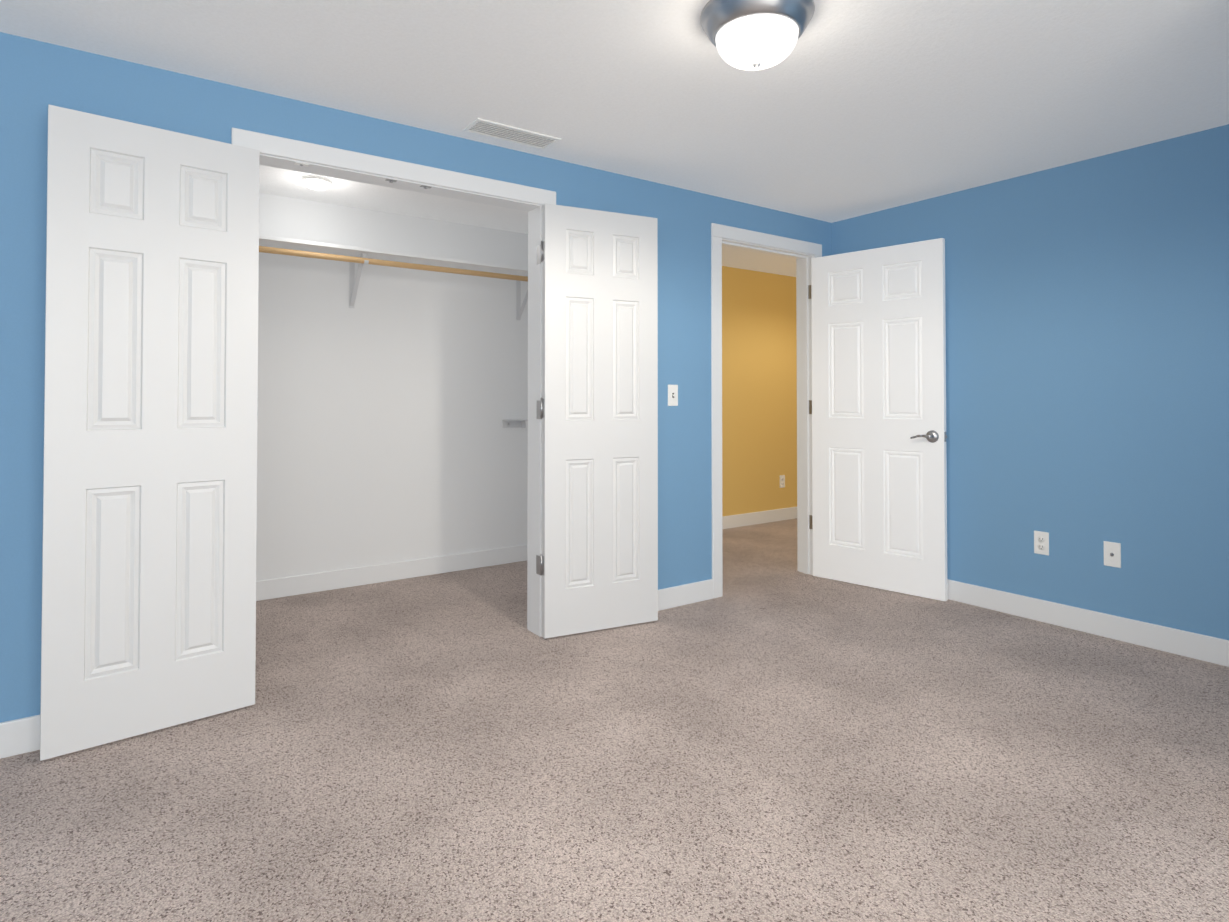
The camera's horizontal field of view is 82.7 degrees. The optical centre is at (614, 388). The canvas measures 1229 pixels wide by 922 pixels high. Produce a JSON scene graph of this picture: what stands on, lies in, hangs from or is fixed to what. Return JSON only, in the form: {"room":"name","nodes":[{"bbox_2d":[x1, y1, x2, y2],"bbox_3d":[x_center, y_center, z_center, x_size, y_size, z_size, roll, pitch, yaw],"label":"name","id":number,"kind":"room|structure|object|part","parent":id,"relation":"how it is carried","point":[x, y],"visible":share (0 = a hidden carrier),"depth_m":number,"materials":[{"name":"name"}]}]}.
{"room":"empty bedroom","nodes":[
{"label":"empty bedroom","id":0,"kind":"room"},
{"bbox_2d":[256,193,527,580],"bbox_3d":[-1.698,0.044,4.182,3.190,2.280,0.120,1,-1,-35],"label":"wall","id":1,"kind":"structure","parent":0,"point":[391,400],"depth_m":4.31,"materials":[{"name":"white paint"}]},
{"bbox_2d":[256,545,526,600],"bbox_3d":[-1.660,1.128,4.111,2.950,0.110,0.014,1,-1,-35],"label":"baseboard","id":2,"kind":"structure","parent":1,"relation":"attached to","point":[309,583],"depth_m":4.28,"materials":[{"name":"white wood"}]},
{"bbox_2d":[259,235,527,319],"bbox_3d":[-1.571,-0.640,4.013,2.950,0.305,0.320,1,-1,-35],"label":"closet shelf","id":3,"kind":"object","parent":1,"relation":"attached to","point":[352,255],"visible":0.46,"depth_m":4.11,"materials":[{"name":"white paint"}]},
{"bbox_3d":[-1.496,-0.727,3.908,2.910,0.033,0.033,1,-1,-35],"label":"closet hang rod","id":4,"kind":"part","parent":3,"relation":"part of","materials":[{"name":"brown wood"}]},
{"bbox_2d":[502,419,527,427],"bbox_3d":[-0.676,0.240,4.768,0.150,0.057,0.100,1,-1,-35],"label":"bracket","id":5,"kind":"object","parent":1,"relation":"attached to","point":[513,423],"visible":0.96,"depth_m":4.79,"materials":[{"name":"white metal"}]},
{"bbox_2d":[0,32,831,722],"bbox_3d":[-0.942,0.025,2.966,5.720,2.280,0.120,1,-1,-35],"label":"wall","id":6,"kind":"structure","parent":0,"point":[36,78],"depth_m":2.56,"materials":[{"name":"blue paint"}]},
{"bbox_2d":[0,715,39,758],"bbox_3d":[-2.275,1.094,1.924,2.120,0.110,0.014,1,-1,-35],"label":"baseboard","id":7,"kind":"structure","parent":6,"relation":"attached to","point":[20,736],"depth_m":2.20,"materials":[{"name":"white wood"}]},
{"bbox_2d":[40,105,259,760],"bbox_3d":[-1.547,0.132,2.377,0.615,2.030,0.040,1,-1,-41],"label":"closet door","id":8,"kind":"structure","parent":6,"relation":"in","point":[148,623],"depth_m":2.33,"materials":[{"name":"white paint"}]},
{"bbox_2d":[294,162,430,188],"bbox_3d":[-1.022,-0.872,2.873,0.547,0.009,0.030,1,-1,-35],"label":"door catches","id":9,"kind":"object","parent":6,"relation":"attached to","point":[389,180],"visible":0.98,"depth_m":2.92,"materials":[{"name":"silver metal"}]},
{"bbox_2d":[231,128,555,636],"bbox_3d":[-0.846,0.105,2.950,1.380,2.120,0.014,1,-1,-35],"label":"trim","id":10,"kind":"structure","parent":6,"relation":"attached to","point":[272,145],"depth_m":2.90,"materials":[{"name":"white wood"}]},
{"bbox_2d":[259,153,541,636],"bbox_3d":[-0.885,0.136,3.004,1.260,2.060,0.120,1,-1,-35],"label":"door frame","id":11,"kind":"structure","parent":6,"relation":"attached to","point":[534,392],"depth_m":3.33,"materials":[{"name":"white wood"}]},
{"bbox_2d":[527,212,528,628],"bbox_3d":[-0.926,0.107,3.063,1.380,2.120,0.014,1,-1,-35],"label":"trim","id":12,"kind":"structure","parent":6,"relation":"attached to","point":[527,512],"depth_m":3.41,"materials":[{"name":"white wood"}]},
{"bbox_2d":[536,245,540,574],"bbox_3d":[-0.361,0.098,3.320,0.002,1.563,0.037,1,-1,-35],"label":"closet hinge","id":13,"kind":"object","parent":6,"relation":"attached to","point":[538,409],"visible":0.86,"depth_m":3.32,"materials":[{"name":"silver metal"}]},
{"bbox_2d":[540,203,657,638],"bbox_3d":[-0.066,0.148,3.406,0.615,2.030,0.040,0,-1,-26],"label":"closet door","id":14,"kind":"structure","parent":6,"relation":"in","point":[599,418],"depth_m":3.38,"materials":[{"name":"white paint"}]},
{"bbox_2d":[668,385,677,405],"bbox_3d":[0.321,0.036,3.773,0.070,0.115,0.020,1,-1,-35],"label":"light switch","id":15,"kind":"object","parent":6,"relation":"attached to","point":[672,395],"visible":1,"depth_m":3.77,"materials":[{"name":"white plastic"}]},
{"bbox_2d":[658,579,712,610],"bbox_3d":[0.134,1.121,3.628,1.020,0.110,0.014,1,-1,-35],"label":"baseboard","id":16,"kind":"structure","parent":6,"relation":"attached to","point":[682,595],"depth_m":3.80,"materials":[{"name":"white wood"}]},
{"bbox_2d":[711,223,821,598],"bbox_3d":[0.904,0.126,4.273,0.965,2.120,0.152,1,-1,-35],"label":"door frame","id":17,"kind":"structure","parent":6,"relation":"attached to","point":[719,232],"depth_m":4.33,"materials":[{"name":"white wood"}]},
{"bbox_2d":[808,285,812,528],"bbox_3d":[1.259,0.116,4.466,0.002,1.563,0.037,1,-1,-35],"label":"entry hinge","id":18,"kind":"object","parent":6,"relation":"attached to","point":[810,410],"visible":0.64,"depth_m":4.47,"materials":[{"name":"silver metal"}]},
{"bbox_2d":[811,238,947,600],"bbox_3d":[1.546,0.172,4.145,0.818,2.006,0.151,-1,-1,45],"label":"entry door","id":19,"kind":"structure","parent":6,"relation":"in","point":[879,487],"depth_m":4.10,"materials":[{"name":"white paint"}]},
{"bbox_2d":[0,518,1228,921],"bbox_3d":[1.014,1.209,2.537,8.440,0.100,6.030,1,-1,-35],"label":"floor","id":20,"kind":"structure","parent":0,"point":[772,734],"depth_m":2.08,"materials":[{"name":"carpet"}]},
{"bbox_2d":[0,0,1228,276],"bbox_3d":[1.014,-1.171,2.574,8.440,0.100,6.030,1,-1,-35],"label":"ceiling","id":21,"kind":"structure","parent":0,"point":[848,108],"depth_m":2.54,"materials":[{"name":"paint"}]},
{"bbox_2d":[301,175,331,189],"bbox_3d":[-1.569,-1.079,3.678,0.150,0.050,0.150,1,-1,-35],"label":"closet light","id":22,"kind":"object","parent":21,"relation":"attached to","point":[316,182],"visible":1,"depth_m":3.63,"materials":[{"name":"white glass"}]},
{"bbox_2d":[462,118,560,149],"bbox_3d":[-0.446,-1.109,3.053,0.400,0.010,0.160,1,-1,-35],"label":"ceiling vent","id":23,"kind":"object","parent":21,"relation":"in","point":[502,132],"visible":1,"depth_m":3.04,"materials":[{"name":"white plastic"}]},
{"bbox_2d":[700,0,814,70],"bbox_3d":[0.428,-1.045,2.102,0.338,0.166,0.338,1,-1,-35],"label":"flush-mount light","id":24,"kind":"object","parent":21,"relation":"attached to","point":[751,35],"visible":1,"depth_m":2.02,"materials":[{"name":"white glass"}]},
{"bbox_2d":[722,266,796,515],"bbox_3d":[1.112,0.076,6.244,4.020,2.280,0.120,1,-1,-35],"label":"wall","id":25,"kind":"structure","parent":0,"point":[759,393],"depth_m":6.30,"materials":[{"name":"yellow paint"}]},
{"bbox_2d":[722,507,796,528],"bbox_3d":[1.150,1.160,6.172,3.780,0.110,0.014,1,-1,-35],"label":"baseboard","id":26,"kind":"structure","parent":25,"relation":"attached to","point":[748,519],"depth_m":6.26,"materials":[{"name":"white wood"}]},
{"bbox_2d":[780,475,784,487],"bbox_3d":[1.556,0.860,6.469,0.070,0.115,0.007,1,-1,-35],"label":"outlet","id":27,"kind":"object","parent":25,"relation":"attached to","point":[782,481],"visible":1,"depth_m":6.47,"materials":[{"name":"white plastic"}]},
{"bbox_2d":[832,124,1228,639],"bbox_3d":[2.172,0.035,3.620,0.120,2.280,2.650,1,-1,-35],"label":"wall","id":28,"kind":"structure","parent":0,"point":[1087,351],"depth_m":3.35,"materials":[{"name":"blue paint"}]},
{"bbox_2d":[1034,531,1048,555],"bbox_3d":[2.155,0.779,3.523,0.007,0.115,0.070,1,-1,-35],"label":"duplex electrical outlet","id":29,"kind":"object","parent":28,"relation":"attached to","point":[1041,542],"visible":1,"depth_m":3.52,"materials":[{"name":"white plastic"}]},
{"bbox_2d":[947,579,1228,666],"bbox_3d":[2.118,1.120,3.564,0.014,0.110,2.410,1,-1,-35],"label":"baseboard","id":30,"kind":"structure","parent":28,"relation":"attached to","point":[1210,649],"depth_m":3.31,"materials":[{"name":"white wood"}]},
{"bbox_2d":[1104,541,1120,567],"bbox_3d":[2.329,0.777,3.268,0.017,0.115,0.070,1,-1,-35],"label":"outlet","id":31,"kind":"object","parent":28,"relation":"attached to","point":[1112,554],"visible":1,"depth_m":3.27,"materials":[{"name":"white plastic"}]}
]}

